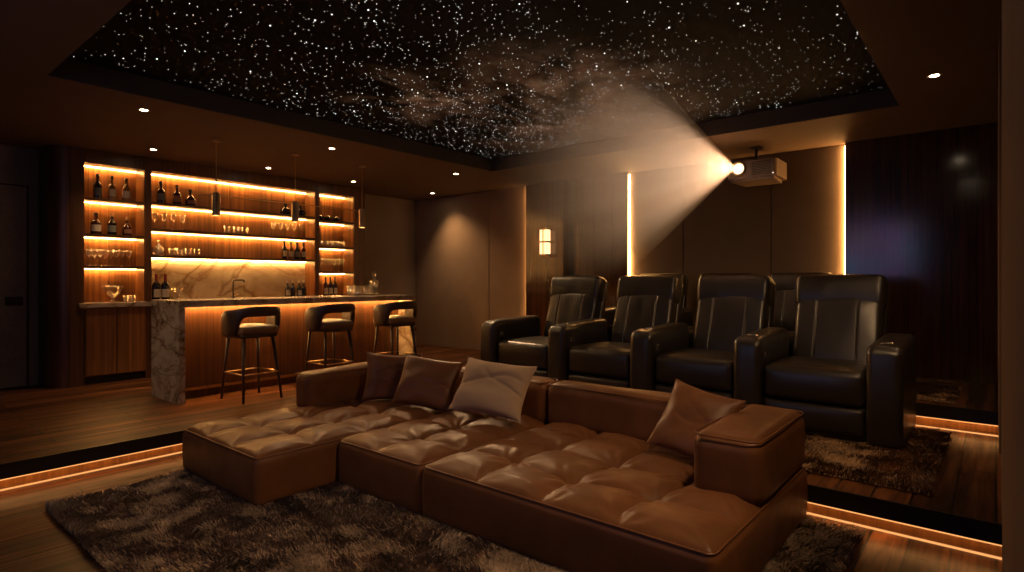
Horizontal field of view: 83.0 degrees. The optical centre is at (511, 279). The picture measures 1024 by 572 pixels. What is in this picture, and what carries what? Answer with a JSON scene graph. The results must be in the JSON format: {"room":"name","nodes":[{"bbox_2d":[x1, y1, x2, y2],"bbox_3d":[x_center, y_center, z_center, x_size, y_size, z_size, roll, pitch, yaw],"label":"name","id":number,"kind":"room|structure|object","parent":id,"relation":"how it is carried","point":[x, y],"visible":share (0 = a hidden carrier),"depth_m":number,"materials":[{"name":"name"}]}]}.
{"room":"home theater","nodes":[
{"label":"home theater","id":0,"kind":"room"},
{"bbox_2d":[38,145,79,387],"bbox_3d":[-5.505,-0.159,7.041,0.520,2.883,0.300,0,0,40],"label":"column","id":1,"kind":"structure","parent":0,"point":[58,165],"depth_m":6.89,"materials":[{"name":"brown wood"}]},
{"bbox_2d":[0,144,415,388],"bbox_3d":[-5.097,-0.250,8.029,0.120,3.500,10.020,0,0,40],"label":"wall","id":2,"kind":"structure","parent":0,"point":[390,223],"depth_m":10.93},
{"bbox_2d":[0,185,26,388],"bbox_3d":[-6.124,0.077,6.609,0.126,2.395,0.920,0,0,40],"label":"door","id":3,"kind":"structure","parent":2,"relation":"in","point":[13,199],"depth_m":6.87,"materials":[{"name":"grey laminate"}]},
{"bbox_2d":[0,183,28,385],"bbox_3d":[-6.169,0.070,6.641,0.015,2.425,0.972,0,0,40],"label":"door frame","id":4,"kind":"structure","parent":2,"relation":"attached to","point":[0,183],"depth_m":7.00,"materials":[{"name":"paint"}]},
{"bbox_2d":[0,0,1001,200],"bbox_3d":[-0.946,-1.650,4.636,10.600,0.100,9.900,0,0,40],"label":"ceiling","id":5,"kind":"structure","parent":0,"point":[909,41],"depth_m":5.81,"materials":[{"name":"brown paint"}]},
{"bbox_2d":[137,108,149,111],"bbox_3d":[-3.463,-1.597,5.449,0.104,0.006,0.104,0,0,40],"label":"recessed light","id":6,"kind":"object","parent":5,"relation":"in","point":[139,109],"visible":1,"depth_m":5.45,"materials":[{"name":"white metal"}]},
{"bbox_2d":[211,139,220,215],"bbox_3d":[-3.372,-1.167,6.599,0.104,0.864,0.104,0,0,40],"label":"pendant lamp","id":7,"kind":"object","parent":5,"relation":"hanging from","point":[215,196],"visible":1,"depth_m":6.57,"materials":[{"name":"brown metal"}]},
{"bbox_2d":[291,153,299,221],"bbox_3d":[-2.750,-1.167,7.344,0.104,0.864,0.104,0,0,40],"label":"pendant lamp","id":8,"kind":"object","parent":5,"relation":"hanging from","point":[294,205],"visible":1,"depth_m":7.32,"materials":[{"name":"brown metal"}]},
{"bbox_2d":[197,193,357,210],"bbox_3d":[-2.845,-0.970,7.300,0.016,0.015,2.120,0,0,40],"label":"rail","id":9,"kind":"object","parent":8,"relation":"attached to","point":[197,193],"visible":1,"depth_m":7.16,"materials":[{"name":"brown metal"}]},
{"bbox_2d":[358,165,365,227],"bbox_3d":[-2.102,-1.167,8.118,0.104,0.864,0.104,0,0,40],"label":"pendant lamp","id":10,"kind":"object","parent":5,"relation":"hanging from","point":[361,211],"visible":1,"depth_m":8.08,"materials":[{"name":"brown metal"}]},
{"bbox_2d":[48,0,898,170],"bbox_3d":[-0.042,-1.712,4.923,5.080,0.217,5.280,0,0,40],"label":"trim","id":11,"kind":"structure","parent":5,"relation":"attached to","point":[69,69],"depth_m":6.04,"materials":[{"name":"paint"}]},
{"bbox_2d":[68,0,888,159],"bbox_3d":[-0.042,-1.790,4.923,5.000,0.049,5.200,0,0,40],"label":"ceiling","id":12,"kind":"structure","parent":11,"relation":"attached to","point":[489,79],"depth_m":4.67,"materials":[{"name":"black paint"}]},
{"bbox_2d":[728,146,786,186],"bbox_3d":[2.979,-1.389,7.027,0.555,0.419,0.556,0,0,40],"label":"projector","id":13,"kind":"object","parent":5,"relation":"attached to","point":[767,171],"visible":1,"depth_m":6.87,"materials":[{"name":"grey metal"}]},
{"bbox_2d":[751,159,770,174],"bbox_3d":[2.913,-1.316,6.766,0.220,0.158,0.006,0,0,40],"label":"vent grille","id":14,"kind":"object","parent":13,"relation":"attached to","point":[759,166],"depth_m":6.77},
{"bbox_2d":[926,73,942,77],"bbox_3d":[3.306,-1.597,4.530,0.104,0.006,0.104,0,0,40],"label":"recessed light","id":15,"kind":"object","parent":5,"relation":"in","point":[935,75],"visible":1,"depth_m":4.52,"materials":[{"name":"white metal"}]},
{"bbox_2d":[0,453,1001,571],"bbox_3d":[-0.823,1.560,2.102,7.160,0.120,6.170,0,0,40],"label":"floor","id":16,"kind":"structure","parent":0,"point":[31,539],"depth_m":3.30,"materials":[{"name":"brown wood"}]},
{"bbox_2d":[44,469,869,571],"bbox_3d":[-0.500,1.465,3.591,4.260,0.068,3.071,0,0,40],"label":"shag rug","id":17,"kind":"object","parent":16,"relation":"on","point":[181,521],"visible":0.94,"depth_m":3.31,"materials":[{"name":"carpet"}]},
{"bbox_2d":[182,362,807,571],"bbox_3d":[-0.364,1.140,4.055,3.976,0.693,2.161,0,0,40],"label":"sectional sofa","id":18,"kind":"object","parent":17,"relation":"on","point":[575,485],"visible":0.89,"depth_m":3.52,"materials":[{"name":"leather"}]},
{"bbox_2d":[362,352,420,400],"bbox_3d":[-1.111,0.900,5.364,0.534,0.470,0.188,0,0,-7],"label":"throw pillow","id":19,"kind":"object","parent":18,"relation":"on","point":[384,372],"visible":0.59,"depth_m":5.29,"materials":[{"name":"brown leather"}]},
{"bbox_2d":[391,353,463,412],"bbox_3d":[-0.735,0.895,5.044,0.592,0.478,0.264,0,0,19],"label":"throw pillow","id":20,"kind":"object","parent":18,"relation":"on","point":[424,382],"visible":0.97,"depth_m":4.98,"materials":[{"name":"brown leather"}]},
{"bbox_2d":[448,357,537,422],"bbox_3d":[-0.154,0.855,4.586,0.653,0.429,0.313,0,0,27],"label":"throw pillow","id":21,"kind":"object","parent":18,"relation":"on","point":[497,389],"visible":1,"depth_m":4.50,"materials":[{"name":"beige fabric"}]},
{"bbox_2d":[645,378,745,459],"bbox_3d":[1.127,0.880,3.578,0.519,0.468,0.298,0,0,45],"label":"throw pillow","id":22,"kind":"object","parent":18,"relation":"on","point":[688,408],"visible":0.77,"depth_m":3.55,"materials":[{"name":"brown leather"}]},
{"bbox_2d":[0,344,1001,523],"bbox_3d":[-1.537,1.331,5.130,9.060,0.097,9.900,0,0,40],"label":"platform","id":23,"kind":"object","parent":16,"relation":"on","point":[36,420],"visible":0.09,"depth_m":5.11,"materials":[{"name":"brown wood"}]},
{"bbox_2d":[0,444,181,488],"bbox_3d":[-3.526,1.440,4.310,0.080,0.120,6.090,0,0,40],"label":"step","id":24,"kind":"structure","parent":23,"relation":"attached to","point":[13,482],"depth_m":4.51,"materials":[{"name":"brown wood"}]},
{"bbox_2d":[0,443,181,490],"bbox_3d":[-3.456,1.444,4.239,0.117,0.110,6.030,0,0,40],"label":"led strip lights","id":25,"kind":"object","parent":24,"relation":"attached to","point":[181,443],"depth_m":4.46},
{"bbox_2d":[0,430,184,479],"bbox_3d":[-3.450,1.335,4.168,0.020,0.106,5.970,0,0,40],"label":"step","id":26,"kind":"structure","parent":23,"relation":"attached to","point":[63,459],"depth_m":4.41,"materials":[{"name":"black wood"}]},
{"bbox_2d":[80,148,148,385],"bbox_3d":[-5.168,-0.158,7.440,0.515,2.880,0.745,0,0,40],"label":"shelving unit","id":27,"kind":"object","parent":23,"relation":"on","point":[114,341],"visible":0.83,"depth_m":7.41,"materials":[{"name":"brown wood"}]},
{"bbox_2d":[91,213,100,233],"bbox_3d":[-5.205,-0.706,7.244,0.112,0.270,0.113,0,0,-43],"label":"bottle","id":28,"kind":"object","parent":27,"relation":"on","point":[95,224],"visible":0.94,"depth_m":7.21,"materials":[{"name":"black glass"}]},
{"bbox_2d":[93,174,101,197],"bbox_3d":[-5.194,-1.173,7.257,0.092,0.315,0.092,0,0,42],"label":"bottle","id":29,"kind":"object","parent":27,"relation":"on","point":[97,187],"visible":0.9,"depth_m":7.23,"materials":[{"name":"black glass"}]},
{"bbox_2d":[107,213,116,234],"bbox_3d":[-5.095,-0.709,7.375,0.100,0.275,0.101,0,0,-33],"label":"bottle","id":30,"kind":"object","parent":27,"relation":"on","point":[111,225],"visible":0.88,"depth_m":7.35,"materials":[{"name":"black glass"}]},
{"bbox_2d":[108,176,115,198],"bbox_3d":[-5.096,-1.171,7.374,0.090,0.310,0.090,0,0,26],"label":"bottle","id":31,"kind":"object","parent":27,"relation":"on","point":[111,187],"visible":0.87,"depth_m":7.35,"materials":[{"name":"brown glass"}]},
{"bbox_2d":[79,301,150,307],"bbox_3d":[-5.092,0.311,7.370,0.368,0.058,0.775,0,0,40],"label":"countertop","id":32,"kind":"structure","parent":27,"relation":"on","point":[121,303],"depth_m":7.26,"materials":[{"name":"brown stone"}]},
{"bbox_2d":[102,282,123,295],"bbox_3d":[-5.082,0.150,7.375,0.195,0.262,0.195,0,0,-5],"label":"bowl","id":33,"kind":"object","parent":32,"relation":"on","point":[107,282],"visible":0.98,"depth_m":7.35,"materials":[{"name":"clear glass"}]},
{"bbox_2d":[122,178,130,200],"bbox_3d":[-4.995,-1.166,7.496,0.094,0.300,0.094,0,0,-35],"label":"bottle","id":34,"kind":"object","parent":27,"relation":"on","point":[126,192],"visible":0.89,"depth_m":7.47,"materials":[{"name":"brown glass"}]},
{"bbox_2d":[122,217,131,235],"bbox_3d":[-4.989,-0.696,7.503,0.109,0.250,0.108,0,0,24],"label":"bottle","id":35,"kind":"object","parent":27,"relation":"on","point":[126,229],"visible":0.94,"depth_m":7.47,"materials":[{"name":"brown glass"}]},
{"bbox_2d":[149,158,317,377],"bbox_3d":[-4.141,-0.158,8.669,0.515,2.880,2.460,0,0,40],"label":"shelving unit","id":36,"kind":"object","parent":23,"relation":"on","point":[253,255],"visible":0.43,"depth_m":8.62,"materials":[{"name":"brown wood"}]},
{"bbox_2d":[157,181,164,202],"bbox_3d":[-4.733,-1.181,7.808,0.100,0.300,0.101,0,0,-38],"label":"bottle","id":37,"kind":"object","parent":36,"relation":"on","point":[160,192],"visible":0.84,"depth_m":7.78,"materials":[{"name":"black glass"}]},
{"bbox_2d":[173,185,180,203],"bbox_3d":[-4.606,-1.169,7.961,0.104,0.275,0.105,0,0,-43],"label":"bottle","id":38,"kind":"object","parent":36,"relation":"on","point":[176,195],"visible":0.87,"depth_m":7.92,"materials":[{"name":"glass"}]},
{"bbox_2d":[185,189,195,205],"bbox_3d":[-4.494,-1.149,8.094,0.137,0.235,0.136,0,0,28],"label":"bottle","id":39,"kind":"object","parent":36,"relation":"on","point":[189,200],"visible":0.9,"depth_m":8.05,"materials":[{"name":"glass"}]},
{"bbox_2d":[152,259,304,298],"bbox_3d":[-4.201,-0.009,8.717,0.012,0.577,2.395,0,0,40],"label":"backsplash","id":40,"kind":"structure","parent":36,"relation":"attached to","point":[202,278],"depth_m":8.63,"materials":[{"name":"beige stone"}]},
{"bbox_2d":[282,240,286,258],"bbox_3d":[-3.602,-0.481,9.161,0.082,0.300,0.082,0,0,30],"label":"bottle","id":41,"kind":"object","parent":36,"relation":"on","point":[284,249],"visible":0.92,"depth_m":9.13,"materials":[{"name":"black glass"}]},
{"bbox_2d":[280,203,290,213],"bbox_3d":[-3.590,-1.126,9.176,0.156,0.190,0.156,0,0,32],"label":"bottle","id":42,"kind":"object","parent":36,"relation":"on","point":[285,210],"visible":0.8,"depth_m":9.12,"materials":[{"name":"black glass"}]},
{"bbox_2d":[288,242,293,258],"bbox_3d":[-3.530,-0.471,9.248,0.082,0.280,0.082,0,0,-35],"label":"bottle","id":43,"kind":"object","parent":36,"relation":"on","point":[290,250],"visible":0.92,"depth_m":9.22,"materials":[{"name":"black glass"}]},
{"bbox_2d":[294,242,299,258],"bbox_3d":[-3.463,-0.471,9.327,0.082,0.280,0.082,0,0,35],"label":"bottle","id":44,"kind":"object","parent":36,"relation":"on","point":[296,250],"visible":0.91,"depth_m":9.30,"materials":[{"name":"black glass"}]},
{"bbox_2d":[299,205,305,215],"bbox_3d":[-3.424,-1.126,9.374,0.156,0.190,0.156,0,0,37],"label":"bottle","id":45,"kind":"object","parent":36,"relation":"on","point":[302,212],"visible":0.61,"depth_m":9.33,"materials":[{"name":"black glass"}]},
{"bbox_2d":[301,242,305,258],"bbox_3d":[-3.392,-0.476,9.412,0.082,0.290,0.082,0,0,42],"label":"bottle","id":46,"kind":"object","parent":36,"relation":"on","point":[303,250],"visible":0.95,"depth_m":9.38,"materials":[{"name":"black glass"}]},
{"bbox_3d":[-4.048,0.310,8.610,0.357,0.058,2.462,0,0,40],"label":"countertop","id":47,"kind":"structure","parent":36,"relation":"on","visible":0},
{"bbox_2d":[152,274,160,299],"bbox_3d":[-4.748,0.100,7.728,0.101,0.360,0.100,0,0,24],"label":"bottle","id":48,"kind":"object","parent":47,"relation":"on","point":[156,287],"visible":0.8,"depth_m":7.69,"materials":[{"name":"black glass"}]},
{"bbox_2d":[161,274,169,298],"bbox_3d":[-4.677,0.100,7.813,0.100,0.360,0.101,0,0,-36],"label":"bottle","id":49,"kind":"object","parent":47,"relation":"on","point":[165,287],"visible":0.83,"depth_m":7.78,"materials":[{"name":"black glass"}]},
{"bbox_2d":[231,279,244,297],"bbox_3d":[-4.074,0.135,8.625,0.186,0.291,0.080,0,0,-20],"label":"faucet","id":50,"kind":"object","parent":47,"relation":"on","point":[233,294],"visible":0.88,"depth_m":8.58,"materials":[{"name":"metal"}]},
{"bbox_2d":[285,281,289,295],"bbox_3d":[-3.551,0.145,9.159,0.078,0.270,0.078,0,0,31],"label":"bottle","id":51,"kind":"object","parent":47,"relation":"on","point":[287,288],"visible":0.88,"depth_m":9.13,"materials":[{"name":"black glass"}]},
{"bbox_2d":[290,281,294,295],"bbox_3d":[-3.494,0.145,9.229,0.078,0.270,0.078,0,0,41],"label":"bottle","id":52,"kind":"object","parent":47,"relation":"on","point":[292,289],"visible":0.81,"depth_m":9.20,"materials":[{"name":"black glass"}]},
{"bbox_2d":[297,281,301,295],"bbox_3d":[-3.423,0.145,9.313,0.078,0.270,0.078,0,0,35],"label":"bottle","id":53,"kind":"object","parent":47,"relation":"on","point":[299,289],"visible":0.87,"depth_m":9.29,"materials":[{"name":"black glass"}]},
{"bbox_2d":[302,281,306,295],"bbox_3d":[-3.369,0.145,9.378,0.078,0.270,0.078,0,0,-38],"label":"bottle","id":54,"kind":"object","parent":47,"relation":"on","point":[304,289],"visible":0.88,"depth_m":9.36,"materials":[{"name":"black glass"}]},
{"bbox_2d":[220,306,282,403],"bbox_3d":[-2.813,0.781,6.277,0.520,1.005,0.614,0,0,36],"label":"bar stool","id":55,"kind":"object","parent":23,"relation":"on","point":[231,326],"visible":1,"depth_m":6.14,"materials":[{"name":"brown leather"}]},
{"bbox_2d":[151,294,415,404],"bbox_3d":[-2.696,0.750,7.400,0.770,1.065,3.165,0,0,40],"label":"bar counter","id":56,"kind":"object","parent":23,"relation":"on","point":[188,342],"depth_m":6.73,"materials":[{"name":"brown wood"}]},
{"bbox_2d":[152,294,415,307],"bbox_3d":[-2.696,0.251,7.400,0.770,0.068,3.165,0,0,40],"label":"countertop","id":57,"kind":"structure","parent":56,"relation":"on","point":[242,301],"depth_m":6.79,"materials":[{"name":"brown stone"}]},
{"bbox_2d":[348,294,385,295],"bbox_3d":[-2.079,0.209,8.302,0.200,0.013,0.540,0,0,40],"label":"serving tray","id":58,"kind":"object","parent":56,"relation":"on","point":[348,294],"visible":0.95,"depth_m":8.17,"materials":[{"name":"brown wood"}]},
{"bbox_2d":[370,275,377,292],"bbox_3d":[-1.999,0.035,8.394,0.100,0.335,0.096,0,0,40],"label":"decanter","id":59,"kind":"object","parent":58,"relation":"on","point":[374,289],"visible":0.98,"depth_m":8.37,"materials":[{"name":"clear glass"}]},
{"bbox_2d":[304,303,354,370],"bbox_3d":[-2.191,0.781,7.020,0.520,1.005,0.614,0,0,38],"label":"bar stool","id":60,"kind":"object","parent":23,"relation":"on","point":[314,321],"visible":1,"depth_m":6.86,"materials":[{"name":"brown leather"}]},
{"bbox_2d":[318,182,364,295],"bbox_3d":[-3.058,-0.158,9.964,0.515,2.880,0.915,0,0,40],"label":"shelving unit","id":61,"kind":"object","parent":23,"relation":"on","point":[347,265],"visible":0.41,"depth_m":10.03,"materials":[{"name":"brown wood"}]},
{"bbox_2d":[323,216,333,220],"bbox_3d":[-3.105,-1.038,9.771,0.281,0.091,0.092,0,0,40],"label":"bottle","id":62,"kind":"object","parent":61,"relation":"on","point":[329,218],"visible":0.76,"depth_m":9.72,"materials":[{"name":"black glass"}]},
{"bbox_2d":[330,217,341,220],"bbox_3d":[-3.006,-1.038,9.889,0.281,0.091,0.092,0,0,40],"label":"bottle","id":63,"kind":"object","parent":61,"relation":"on","point":[335,218],"visible":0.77,"depth_m":9.84,"materials":[{"name":"black glass"}]},
{"bbox_3d":[-3.033,0.310,9.832,0.368,0.058,0.705,0,0,40],"label":"countertop","id":64,"kind":"structure","parent":61,"relation":"on","visible":0},
{"bbox_2d":[323,277,327,295],"bbox_3d":[-3.131,0.113,9.725,0.076,0.335,0.076,0,0,35],"label":"bottle","id":65,"kind":"object","parent":64,"relation":"on","point":[325,285],"visible":0.82,"depth_m":9.70,"materials":[{"name":"black glass"}]},
{"bbox_2d":[328,277,332,294],"bbox_3d":[-3.071,0.113,9.796,0.076,0.335,0.076,0,0,-44],"label":"bottle","id":66,"kind":"object","parent":64,"relation":"on","point":[330,285],"visible":0.76,"depth_m":9.77,"materials":[{"name":"black glass"}]},
{"bbox_2d":[333,277,336,294],"bbox_3d":[-3.015,0.113,9.863,0.076,0.335,0.076,0,0,30],"label":"bottle","id":67,"kind":"object","parent":64,"relation":"on","point":[334,283],"visible":0.77,"depth_m":9.83,"materials":[{"name":"black glass"}]},
{"bbox_2d":[373,301,416,355],"bbox_3d":[-1.556,0.781,7.780,0.520,1.005,0.614,0,0,41],"label":"bar stool","id":68,"kind":"object","parent":23,"relation":"on","point":[382,317],"visible":0.99,"depth_m":7.61,"materials":[{"name":"brown leather"}]},
{"bbox_2d":[802,426,952,495],"bbox_3d":[1.301,1.256,5.538,4.612,0.053,1.849,0,0,40],"label":"shag rug","id":69,"kind":"object","parent":23,"relation":"on","point":[914,468],"visible":0.32,"depth_m":4.03,"materials":[{"name":"brown carpet"}]},
{"bbox_2d":[480,276,607,376],"bbox_3d":[0.418,0.608,7.148,0.998,1.325,1.364,0,0,40],"label":"recliner","id":70,"kind":"object","parent":69,"relation":"on","point":[517,341],"visible":0.53,"depth_m":7.17,"materials":[{"name":"black leather"}]},
{"bbox_2d":[498,336,547,368],"bbox_3d":[0.375,0.840,6.918,0.752,0.300,0.885,0,0,40],"label":"seat cushion","id":71,"kind":"object","parent":70,"relation":"on","point":[512,350],"depth_m":6.61,"materials":[{"name":"black leather"}]},
{"bbox_2d":[548,275,683,387],"bbox_3d":[1.185,0.608,6.506,0.998,1.325,1.364,0,0,40],"label":"recliner","id":72,"kind":"object","parent":69,"relation":"on","point":[579,351],"visible":0.66,"depth_m":6.49,"materials":[{"name":"black leather"}]},
{"bbox_2d":[568,341,630,378],"bbox_3d":[1.142,0.840,6.276,0.752,0.300,0.885,0,0,40],"label":"seat cushion","id":73,"kind":"object","parent":72,"relation":"on","point":[586,359],"depth_m":5.98,"materials":[{"name":"black leather"}]},
{"bbox_2d":[630,275,775,398],"bbox_3d":[1.954,0.608,5.864,0.998,1.325,1.364,0,0,40],"label":"recliner","id":74,"kind":"object","parent":69,"relation":"on","point":[730,307],"visible":0.71,"depth_m":5.87,"materials":[{"name":"black leather"}]},
{"bbox_2d":[655,348,733,391],"bbox_3d":[1.911,0.840,5.634,0.752,0.300,0.885,0,0,40],"label":"seat cushion","id":75,"kind":"object","parent":74,"relation":"on","point":[706,369],"depth_m":5.32,"materials":[{"name":"black leather"}]},
{"bbox_2d":[733,274,915,449],"bbox_3d":[2.815,0.608,5.144,1.238,1.325,1.364,0,0,40],"label":"recliner","id":76,"kind":"object","parent":69,"relation":"on","point":[849,377],"visible":0.97,"depth_m":4.86,"materials":[{"name":"black leather"}]},
{"bbox_2d":[764,356,865,406],"bbox_3d":[2.679,0.840,4.991,0.752,0.300,0.885,0,0,40],"label":"seat cushion","id":77,"kind":"object","parent":76,"relation":"on","point":[815,381],"depth_m":4.70,"materials":[{"name":"black leather"}]},
{"bbox_2d":[807,503,1001,556],"bbox_3d":[0.577,1.440,4.875,5.490,0.120,0.080,0,0,40],"label":"step","id":78,"kind":"structure","parent":23,"relation":"attached to","point":[977,546],"depth_m":3.37,"materials":[{"name":"brown wood"}]},
{"bbox_2d":[807,502,1001,559],"bbox_3d":[0.527,1.444,4.800,5.430,0.110,0.097,0,0,40],"label":"led strip lights","id":79,"kind":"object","parent":23,"relation":"attached to","point":[809,513],"depth_m":3.33},
{"bbox_2d":[807,484,1001,544],"bbox_3d":[0.531,1.335,4.744,5.390,0.106,0.020,0,0,40],"label":"step","id":80,"kind":"structure","parent":23,"relation":"attached to","point":[974,528],"depth_m":3.29,"materials":[{"name":"black wood"}]},
{"bbox_2d":[916,378,997,410],"bbox_3d":[2.487,1.118,7.058,5.360,0.104,1.780,0,0,40],"label":"platform","id":81,"kind":"object","parent":23,"relation":"on","point":[972,395],"depth_m":5.21,"materials":[{"name":"brown wood"}]},
{"bbox_2d":[604,273,688,341],"bbox_3d":[1.682,0.486,7.639,0.873,1.159,1.193,0,0,40],"label":"recliner","id":82,"kind":"object","parent":81,"relation":"on","point":[609,314],"visible":0.04,"depth_m":7.68,"materials":[{"name":"black leather"}]},
{"bbox_2d":[607,325,612,341],"bbox_3d":[1.644,0.690,7.438,0.658,0.262,0.774,0,0,40],"label":"seat cushion","id":83,"kind":"object","parent":82,"relation":"on","point":[609,327],"depth_m":7.30,"materials":[{"name":"black leather"}]},
{"bbox_2d":[680,273,752,347],"bbox_3d":[2.355,0.486,7.076,0.873,1.159,1.193,0,0,40],"label":"recliner","id":84,"kind":"object","parent":81,"relation":"on","point":[686,313],"visible":0.03,"depth_m":7.23,"materials":[{"name":"black leather"}]},
{"bbox_2d":[689,326,694,347],"bbox_3d":[2.317,0.690,6.875,0.658,0.262,0.774,0,0,40],"label":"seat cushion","id":85,"kind":"object","parent":84,"relation":"on","point":[691,328],"depth_m":6.61,"materials":[{"name":"black leather"}]},
{"bbox_2d":[771,272,830,356],"bbox_3d":[3.110,0.486,6.445,1.083,1.159,1.193,0,0,40],"label":"recliner","id":86,"kind":"object","parent":81,"relation":"on","point":[785,306],"visible":0.26,"depth_m":6.76,"materials":[{"name":"black leather"}]},
{"bbox_2d":[788,331,793,356],"bbox_3d":[2.991,0.690,6.311,0.658,0.262,0.774,0,0,40],"label":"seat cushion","id":87,"kind":"object","parent":86,"relation":"on","point":[791,333],"depth_m":5.93,"materials":[{"name":"black leather"}]},
{"bbox_2d":[916,377,962,403],"bbox_3d":[3.821,1.040,5.718,1.018,0.050,1.290,0,0,40],"label":"shag rug","id":88,"kind":"object","parent":81,"relation":"on","point":[941,391],"visible":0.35,"depth_m":5.44,"materials":[{"name":"brown carpet"}]},
{"bbox_2d":[915,416,997,436],"bbox_3d":[1.963,1.229,6.370,5.240,0.106,0.087,0,0,40],"label":"led strip lights","id":89,"kind":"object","parent":81,"relation":"attached to","point":[916,416],"depth_m":4.87},
{"bbox_2d":[916,402,997,425],"bbox_3d":[1.909,1.120,6.368,5.360,0.110,0.020,0,0,40],"label":"step","id":90,"kind":"structure","parent":81,"relation":"attached to","point":[922,409],"depth_m":4.84,"materials":[{"name":"black wood"}]},
{"bbox_2d":[916,417,997,434],"bbox_3d":[1.980,1.226,6.452,5.360,0.113,0.060,0,0,40],"label":"step","id":91,"kind":"structure","parent":81,"relation":"attached to","point":[978,428],"depth_m":4.91,"materials":[{"name":"brown wood"}]},
{"bbox_3d":[1.684,-0.250,8.968,9.320,3.500,0.120,0,0,40],"label":"wall","id":92,"kind":"structure","parent":0,"visible":0},
{"bbox_2d":[416,191,488,349],"bbox_3d":[-1.119,-0.157,11.116,1.982,2.879,0.180,0,0,40],"label":"wall panel","id":93,"kind":"object","parent":92,"relation":"attached to","point":[452,232],"visible":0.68,"depth_m":11.01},
{"bbox_2d":[489,186,525,319],"bbox_3d":[-0.010,-0.157,10.189,0.893,2.879,0.180,0,0,40],"label":"wall panel","id":94,"kind":"object","parent":92,"relation":"attached to","point":[507,207],"visible":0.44,"depth_m":10.13,"materials":[{"name":"brown wood"}]},
{"bbox_2d":[526,180,567,335],"bbox_3d":[0.609,-0.159,9.632,0.769,2.883,0.240,0,0,40],"label":"wall panel","id":95,"kind":"object","parent":92,"relation":"attached to","point":[546,203],"visible":0.57,"depth_m":9.54,"materials":[{"name":"brown wood"}]},
{"bbox_2d":[539,227,550,256],"bbox_3d":[0.545,-0.620,9.440,0.160,0.480,0.136,0,0,40],"label":"wall sconce","id":96,"kind":"object","parent":95,"relation":"attached to","point":[544,241],"visible":1,"depth_m":9.39,"materials":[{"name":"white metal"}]},
{"bbox_2d":[568,181,574,275],"bbox_3d":[1.033,-0.159,9.369,0.220,2.883,0.100,0,0,40],"label":"trim","id":97,"kind":"structure","parent":92,"relation":"attached to","point":[571,184],"depth_m":9.36,"materials":[{"name":"brown wood"}]},
{"bbox_2d":[575,172,629,307],"bbox_3d":[1.425,-0.159,8.950,0.919,2.883,0.240,0,0,40],"label":"wall panel","id":98,"kind":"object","parent":92,"relation":"attached to","point":[601,201],"depth_m":8.82,"materials":[{"name":"brown wood"}]},
{"bbox_2d":[629,174,629,275],"bbox_3d":[1.745,-0.277,8.604,0.012,2.586,0.030,0,0,40],"label":"light strip","id":99,"kind":"object","parent":92,"relation":"attached to","point":[629,174],"visible":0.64,"depth_m":8.59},
{"bbox_2d":[630,166,682,275],"bbox_3d":[2.122,-0.265,8.419,0.823,2.662,0.160,0,0,40],"label":"fabric panel","id":100,"kind":"object","parent":92,"relation":"attached to","point":[656,196],"visible":0.46,"depth_m":8.35,"materials":[{"name":"brown fabric"}]},
{"bbox_2d":[683,154,770,325],"bbox_3d":[2.888,-0.265,7.778,1.159,2.662,0.160,0,0,40],"label":"fabric panel","id":101,"kind":"object","parent":92,"relation":"attached to","point":[727,225],"visible":0.44,"depth_m":7.75,"materials":[{"name":"brown fabric"}]},
{"bbox_2d":[771,144,844,274],"bbox_3d":[3.658,-0.265,7.135,0.832,2.662,0.160,0,0,40],"label":"fabric panel","id":102,"kind":"object","parent":92,"relation":"attached to","point":[808,207],"visible":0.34,"depth_m":7.06,"materials":[{"name":"brown fabric"}]},
{"bbox_2d":[845,122,997,384],"bbox_3d":[4.500,-0.267,6.379,1.420,2.666,0.240,0,0,40],"label":"cladding","id":103,"kind":"object","parent":92,"relation":"attached to","point":[921,209],"visible":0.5,"depth_m":6.20,"materials":[{"name":"brown wood"}]},
{"bbox_3d":[2.579,-0.250,1.689,1.650,3.500,9.900,0,0,40],"label":"wall","id":104,"kind":"structure","parent":0,"visible":0},
{"bbox_2d":[998,20,1000,453],"bbox_3d":[3.951,-0.262,4.661,0.058,2.656,2.980,0,0,40],"label":"trim","id":105,"kind":"structure","parent":104,"relation":"attached to","point":[999,40],"depth_m":3.54,"materials":[{"name":"brown wood"}]},
{"bbox_2d":[1001,0,1023,571],"bbox_3d":[1.691,-0.055,1.949,0.046,3.070,3.940,0,0,40],"label":"trim panel","id":106,"kind":"object","parent":104,"relation":"attached to","point":[1012,11],"visible":0.96,"depth_m":1.04,"materials":[{"name":"brown wood"}]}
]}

